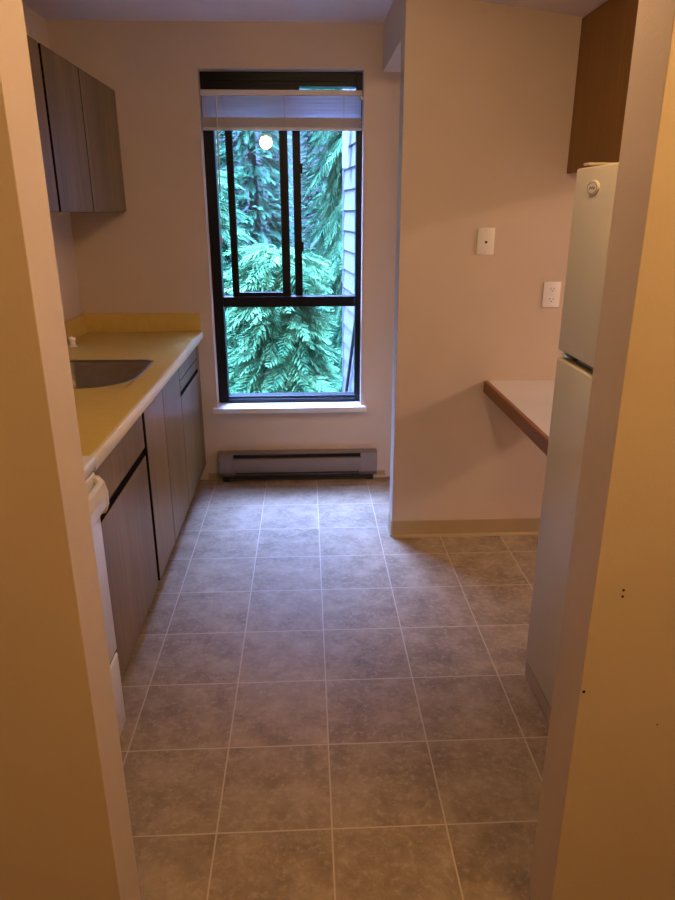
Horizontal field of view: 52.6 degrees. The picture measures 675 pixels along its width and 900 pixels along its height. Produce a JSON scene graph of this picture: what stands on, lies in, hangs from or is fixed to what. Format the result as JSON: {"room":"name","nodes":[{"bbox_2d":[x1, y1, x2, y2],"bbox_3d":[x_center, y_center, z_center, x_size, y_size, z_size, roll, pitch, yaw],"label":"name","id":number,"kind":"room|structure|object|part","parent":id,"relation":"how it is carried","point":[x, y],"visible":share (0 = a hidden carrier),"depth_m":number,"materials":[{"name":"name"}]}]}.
{"room":"kitchen","nodes":[
{"label":"kitchen","id":0,"kind":"room"},
{"bbox_2d":[22,2,81,321],"bbox_3d":[-1.427,-0.511,2.466,0.120,2.440,2.725,-1,19,-2],"label":"wall","id":1,"kind":"structure","parent":0,"point":[35,24],"depth_m":3.54,"materials":[{"name":"paint"}]},
{"bbox_2d":[26,34,58,211],"bbox_3d":[-1.208,-1.027,2.062,0.299,0.582,1.053,-1,19,-2],"label":"upper cabinet","id":2,"kind":"object","parent":1,"relation":"attached to","point":[32,44],"visible":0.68,"depth_m":2.50,"materials":[{"name":"laminate"}]},
{"bbox_2d":[64,314,86,340],"bbox_3d":[-1.368,-0.364,2.831,0.020,0.102,2.094,-1,19,-2],"label":"backsplash","id":3,"kind":"structure","parent":1,"relation":"attached to","point":[75,327],"depth_m":3.66,"materials":[{"name":"laminate"}]},
{"bbox_2d":[38,43,125,211],"bbox_3d":[-1.255,-1.373,3.058,0.299,0.582,1.053,-1,19,-2],"label":"upper cabinet","id":4,"kind":"object","parent":1,"relation":"attached to","point":[81,110],"visible":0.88,"depth_m":2.94,"materials":[{"name":"laminate"}]},
{"bbox_3d":[-1.102,-1.280,2.789,0.018,0.582,0.434,-1,19,-2],"label":"door","id":5,"kind":"part","parent":4,"relation":"part of","materials":[{"name":"laminate"}]},
{"bbox_3d":[-1.125,-1.446,3.265,0.018,0.582,0.559,-1,19,-2],"label":"door","id":6,"kind":"part","parent":4,"relation":"part of","materials":[{"name":"laminate"}]},
{"bbox_2d":[22,0,392,22],"bbox_3d":[1.598,-1.249,0.680,7.200,0.120,6.400,-1,19,-2],"label":"ceiling","id":7,"kind":"structure","parent":0,"point":[331,11],"depth_m":3.20,"materials":[{"name":"paint"}]},
{"bbox_2d":[46,20,399,479],"bbox_3d":[1.755,-1.038,3.962,6.620,2.440,0.160,-1,19,-2],"label":"wall","id":8,"kind":"structure","parent":0,"point":[152,256],"depth_m":3.65,"materials":[{"name":"paint"}]},
{"bbox_2d":[85,313,200,331],"bbox_3d":[-1.099,-0.717,3.841,0.653,0.102,0.020,-1,19,-2],"label":"backsplash","id":9,"kind":"structure","parent":8,"relation":"attached to","point":[105,322],"depth_m":3.83,"materials":[{"name":"laminate"}]},
{"bbox_2d":[199,71,365,413],"bbox_3d":[-0.286,-1.103,3.817,0.901,1.804,0.210,-1,19,-2],"label":"window","id":10,"kind":"structure","parent":8,"relation":"in","point":[295,402],"depth_m":3.86,"materials":[{"name":"brown metal"}]},
{"bbox_3d":[-0.435,-1.398,3.762,0.332,1.082,0.026,-1,19,-2],"label":"sliding sash","id":11,"kind":"part","parent":10,"relation":"part of","materials":[{"name":"clear glass"}]},
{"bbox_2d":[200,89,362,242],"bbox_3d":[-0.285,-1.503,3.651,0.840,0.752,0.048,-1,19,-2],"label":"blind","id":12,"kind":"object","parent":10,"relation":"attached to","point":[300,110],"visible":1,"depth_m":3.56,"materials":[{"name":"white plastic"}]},
{"bbox_3d":[-0.629,-1.482,3.625,0.025,0.729,0.015,-1,19,-2],"label":"pull cord","id":13,"kind":"part","parent":12,"relation":"part of","materials":[{"name":"white plastic"}]},
{"bbox_3d":[-0.288,-1.689,3.591,0.832,0.016,0.026,-1,19,-2],"label":"rail","id":14,"kind":"part","parent":12,"relation":"part of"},
{"bbox_3d":[-0.283,-0.256,4.080,0.901,0.032,0.150,-1,19,-2],"label":"sill","id":15,"kind":"part","parent":10,"relation":"part of","materials":[{"name":"paint"}]},
{"bbox_2d":[208,470,384,479],"bbox_3d":[-0.247,0.154,4.191,1.080,0.045,0.012,-1,19,-2],"label":"baseboard","id":16,"kind":"structure","parent":8,"relation":"attached to","point":[380,473],"depth_m":4.19,"materials":[{"name":"beige wood"}]},
{"bbox_2d":[218,448,376,481],"bbox_3d":[-0.238,0.097,4.139,0.952,0.187,0.070,-1,19,-2],"label":"baseboard heater","id":17,"kind":"object","parent":8,"relation":"attached to","point":[361,462],"visible":1,"depth_m":4.11,"materials":[{"name":"metal"}]},
{"bbox_2d":[120,476,548,899],"bbox_3d":[1.524,0.598,3.159,7.200,0.120,3.330,-1,19,-2],"label":"floor","id":18,"kind":"structure","parent":0,"point":[320,703],"depth_m":2.26,"materials":[{"name":"tile"}]},
{"bbox_2d":[82,456,125,737],"bbox_3d":[-0.972,0.480,1.715,0.687,1.060,0.601,-1,19,-2],"label":"stove","id":19,"kind":"object","parent":18,"relation":"on","point":[97,491],"visible":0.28,"depth_m":1.95,"materials":[{"name":"white metal"}]},
{"bbox_2d":[82,456,95,478],"bbox_3d":[-0.984,0.134,1.593,0.663,0.034,0.601,-1,19,-2],"label":"cooktop","id":20,"kind":"object","parent":19,"relation":"in","point":[89,462],"depth_m":1.84,"materials":[{"name":"white ceramic"}]},
{"bbox_3d":[-0.646,0.217,1.639,0.032,0.110,0.589,-1,19,-2],"label":"handle","id":21,"kind":"part","parent":19,"relation":"part of","materials":[{"name":"beige plastic"}]},
{"bbox_3d":[-0.680,0.430,1.712,0.040,0.580,0.594,-1,19,-2],"label":"oven door","id":22,"kind":"part","parent":19,"relation":"part of","materials":[{"name":"white metal"}]},
{"bbox_3d":[-0.679,0.837,1.853,0.040,0.258,0.594,-1,19,-2],"label":"drawer","id":23,"kind":"part","parent":19,"relation":"part of","materials":[{"name":"white metal"}]},
{"bbox_2d":[92,415,157,678],"bbox_3d":[-1.029,0.355,2.367,0.620,0.868,0.693,-1,19,-2],"label":"base cabinet","id":24,"kind":"object","parent":18,"relation":"on","point":[127,527],"visible":0.37,"depth_m":2.35,"materials":[{"name":"laminate"}]},
{"bbox_3d":[-0.729,0.024,2.260,0.018,0.162,0.672,-1,19,-2],"label":"drawer","id":25,"kind":"part","parent":24,"relation":"part of","materials":[{"name":"laminate"}]},
{"bbox_2d":[141,369,188,579],"bbox_3d":[-1.062,0.113,3.063,0.620,0.868,0.778,-1,19,-2],"label":"base cabinet","id":26,"kind":"object","parent":18,"relation":"on","point":[162,420],"visible":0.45,"depth_m":2.98,"materials":[{"name":"laminate"}]},
{"bbox_2d":[64,313,202,470],"bbox_3d":[-1.049,-0.352,2.861,0.660,0.146,2.114,-1,19,-2],"label":"countertop","id":27,"kind":"structure","parent":26,"relation":"on","point":[105,414],"depth_m":3.21,"materials":[{"name":"laminate"}]},
{"bbox_2d":[67,337,77,346],"bbox_3d":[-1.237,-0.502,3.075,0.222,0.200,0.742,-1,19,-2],"label":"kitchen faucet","id":28,"kind":"object","parent":27,"relation":"on","point":[72,340],"visible":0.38,"depth_m":3.41,"materials":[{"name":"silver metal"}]},
{"bbox_2d":[70,359,152,388],"bbox_3d":[-1.032,-0.248,2.886,0.431,0.161,0.534,-1,19,-2],"label":"sink","id":29,"kind":"object","parent":27,"relation":"in","point":[85,373],"visible":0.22,"depth_m":3.11,"materials":[{"name":"metal"}]},
{"bbox_3d":[-0.753,0.126,2.875,0.018,0.760,0.348,-1,19,-2],"label":"door","id":30,"kind":"part","parent":26,"relation":"part of","materials":[{"name":"laminate"}]},
{"bbox_3d":[-0.770,0.001,3.234,0.018,0.760,0.403,-1,19,-2],"label":"door","id":31,"kind":"part","parent":26,"relation":"part of","materials":[{"name":"laminate"}]},
{"bbox_2d":[179,345,205,505],"bbox_3d":[-1.093,-0.119,3.728,0.620,0.868,0.628,-1,19,-2],"label":"base cabinet","id":32,"kind":"object","parent":18,"relation":"on","point":[189,371],"visible":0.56,"depth_m":3.69,"materials":[{"name":"laminate"}]},
{"bbox_3d":[-0.792,-0.471,3.579,0.018,0.094,0.548,-1,19,-2],"label":"drawer","id":33,"kind":"part","parent":32,"relation":"part of","materials":[{"name":"laminate"}]},
{"bbox_3d":[-0.791,-0.399,3.604,0.018,0.052,0.548,-1,19,-2],"label":"rail","id":34,"kind":"part","parent":32,"relation":"part of","materials":[{"name":"laminate"}]},
{"bbox_2d":[525,162,618,722],"bbox_3d":[1.000,0.126,1.795,0.756,1.670,0.753,-1,19,-2],"label":"refrigerator","id":35,"kind":"object","parent":18,"relation":"on","point":[595,187],"visible":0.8,"depth_m":1.95,"materials":[{"name":"metal"}]},
{"bbox_3d":[0.716,0.884,2.046,0.078,0.058,0.743,-1,19,-2],"label":"kick plate","id":36,"kind":"part","parent":35,"relation":"part of","materials":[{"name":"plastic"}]},
{"bbox_3d":[0.699,0.348,1.858,0.054,1.063,0.753,-1,19,-2],"label":"door","id":37,"kind":"part","parent":35,"relation":"part of","materials":[{"name":"metal"}]},
{"bbox_3d":[0.706,-0.153,1.641,0.018,0.013,0.633,-1,19,-2],"label":"divider trim","id":38,"kind":"part","parent":35,"relation":"part of","materials":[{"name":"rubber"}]},
{"bbox_3d":[0.698,-0.410,1.593,0.054,0.497,0.753,-1,19,-2],"label":"freezer door","id":39,"kind":"part","parent":35,"relation":"part of","materials":[{"name":"metal"}]},
{"bbox_2d":[0,0,674,899],"bbox_3d":[1.593,-0.088,1.237,7.200,2.440,0.142,-1,19,-2],"label":"wall","id":40,"kind":"structure","parent":0,"point":[605,830],"depth_m":1.23,"materials":[{"name":"paint"}]},
{"bbox_2d":[389,0,582,537],"bbox_3d":[0.816,-0.741,3.114,1.097,2.440,0.132,-1,19,-2],"label":"wall","id":41,"kind":"structure","parent":0,"point":[487,89],"depth_m":3.00,"materials":[{"name":"paint"}]},
{"bbox_2d":[387,512,391,536],"bbox_3d":[0.265,0.376,3.483,0.008,0.090,0.116,-1,19,-2],"label":"baseboard","id":42,"kind":"structure","parent":41,"relation":"attached to","point":[389,526],"depth_m":3.48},
{"bbox_2d":[383,0,401,71],"bbox_3d":[0.776,-1.928,3.145,1.056,0.218,0.710,-1,19,-2],"label":"trim","id":43,"kind":"structure","parent":41,"relation":"attached to","point":[393,21],"depth_m":3.15,"materials":[{"name":"paint"}]},
{"bbox_2d":[476,228,494,254],"bbox_3d":[0.648,-0.912,2.984,0.075,0.113,0.008,-1,19,-2],"label":"wall jack","id":44,"kind":"object","parent":41,"relation":"attached to","point":[485,239],"visible":1,"depth_m":2.98,"materials":[{"name":"plastic"}]},
{"bbox_2d":[483,380,554,455],"bbox_3d":[1.030,0.217,2.854,0.642,0.800,1.029,-1,19,-2],"label":"bar table","id":45,"kind":"object","parent":41,"relation":"attached to","point":[528,403],"visible":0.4,"depth_m":2.84,"materials":[{"name":"white laminate"}]},
{"bbox_2d":[477,0,607,16],"bbox_3d":[0.828,-1.546,2.029,1.057,0.205,1.410,-1,19,-2],"label":"ceiling","id":46,"kind":"structure","parent":41,"relation":"attached to","point":[581,8],"depth_m":2.64,"materials":[{"name":"paint"}]},
{"bbox_2d":[542,282,560,306],"bbox_3d":[0.964,-0.699,3.074,0.077,0.112,0.008,-1,19,-2],"label":"wall outlet","id":47,"kind":"object","parent":41,"relation":"attached to","point":[551,292],"visible":1,"depth_m":3.07,"materials":[{"name":"plastic"}]},
{"bbox_2d":[548,297,554,302],"bbox_3d":[0.964,-0.677,3.079,0.033,0.025,0.002,-1,19,-2],"label":"receptacle","id":48,"kind":"object","parent":47,"relation":"attached to","point":[550,299],"depth_m":3.08,"materials":[{"name":"white plastic"}]},
{"bbox_2d":[549,287,555,291],"bbox_3d":[0.964,-0.720,3.064,0.033,0.025,0.002,-1,19,-2],"label":"receptacle","id":49,"kind":"object","parent":47,"relation":"attached to","point":[551,289],"depth_m":3.06,"materials":[{"name":"white plastic"}]},
{"bbox_2d":[567,0,638,172],"bbox_3d":[1.165,-1.283,2.338,0.335,0.574,1.029,-1,19,-2],"label":"upper cabinet","id":50,"kind":"object","parent":41,"relation":"attached to","point":[607,35],"visible":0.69,"depth_m":2.55,"materials":[{"name":"brown wood"}]},
{"label":"outside","id":51,"kind":"structure","parent":0,"visible":0},
{"bbox_3d":[-0.565,-0.112,14.595,28.000,0.300,19.100,-1,19,-2],"label":"ground","id":52,"kind":"structure","parent":51,"visible":0},
{"bbox_2d":[217,170,270,392],"bbox_3d":[-1.528,-0.774,8.418,1.610,5.020,1.612,15,24,37],"label":"young tree","id":53,"kind":"object","parent":52,"relation":"on","point":[226,244],"visible":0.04,"depth_m":7.78,"materials":[{"name":"green plant"}]},
{"bbox_2d":[215,117,307,384],"bbox_3d":[-1.301,-3.247,10.665,1.948,8.212,1.992,5,20,15],"label":"fir tree","id":54,"kind":"object","parent":52,"relation":"on","point":[251,176],"visible":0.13,"depth_m":10.16,"materials":[{"name":"green plant"}]},
{"bbox_2d":[222,243,341,392],"bbox_3d":[-0.566,0.084,7.096,1.528,4.267,1.543,9,21,25],"label":"young tree","id":55,"kind":"object","parent":52,"relation":"on","point":[291,365],"visible":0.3,"depth_m":6.35,"materials":[{"name":"green plant"}]},
{"bbox_2d":[289,89,342,362],"bbox_3d":[-0.117,-4.054,12.975,1.992,8.212,1.948,-7,20,-19],"label":"fir tree","id":56,"kind":"object","parent":52,"relation":"on","point":[311,170],"visible":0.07,"depth_m":12.57,"materials":[{"name":"green plant"}]},
{"bbox_2d":[303,89,342,391],"bbox_3d":[0.374,-2.445,8.678,1.985,8.000,1.991,12,23,32],"label":"cedar tree","id":57,"kind":"object","parent":52,"relation":"on","point":[330,222],"visible":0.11,"depth_m":8.45,"materials":[{"name":"green plant"}]},
{"bbox_2d":[342,89,355,391],"bbox_3d":[1.140,-1.182,4.963,2.160,8.056,1.761,-1,19,-2],"label":"neighbouring building","id":58,"kind":"structure","parent":52,"relation":"on","point":[348,137],"depth_m":5.40,"materials":[{"name":"white"}]},
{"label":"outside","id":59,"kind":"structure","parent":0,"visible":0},
{"bbox_2d":[215,89,342,336],"bbox_3d":[-0.770,-5.493,17.427,26.000,8.000,6.200,-1,19,-2],"label":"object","id":60,"kind":"structure","parent":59,"point":[289,140],"depth_m":15.83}
]}

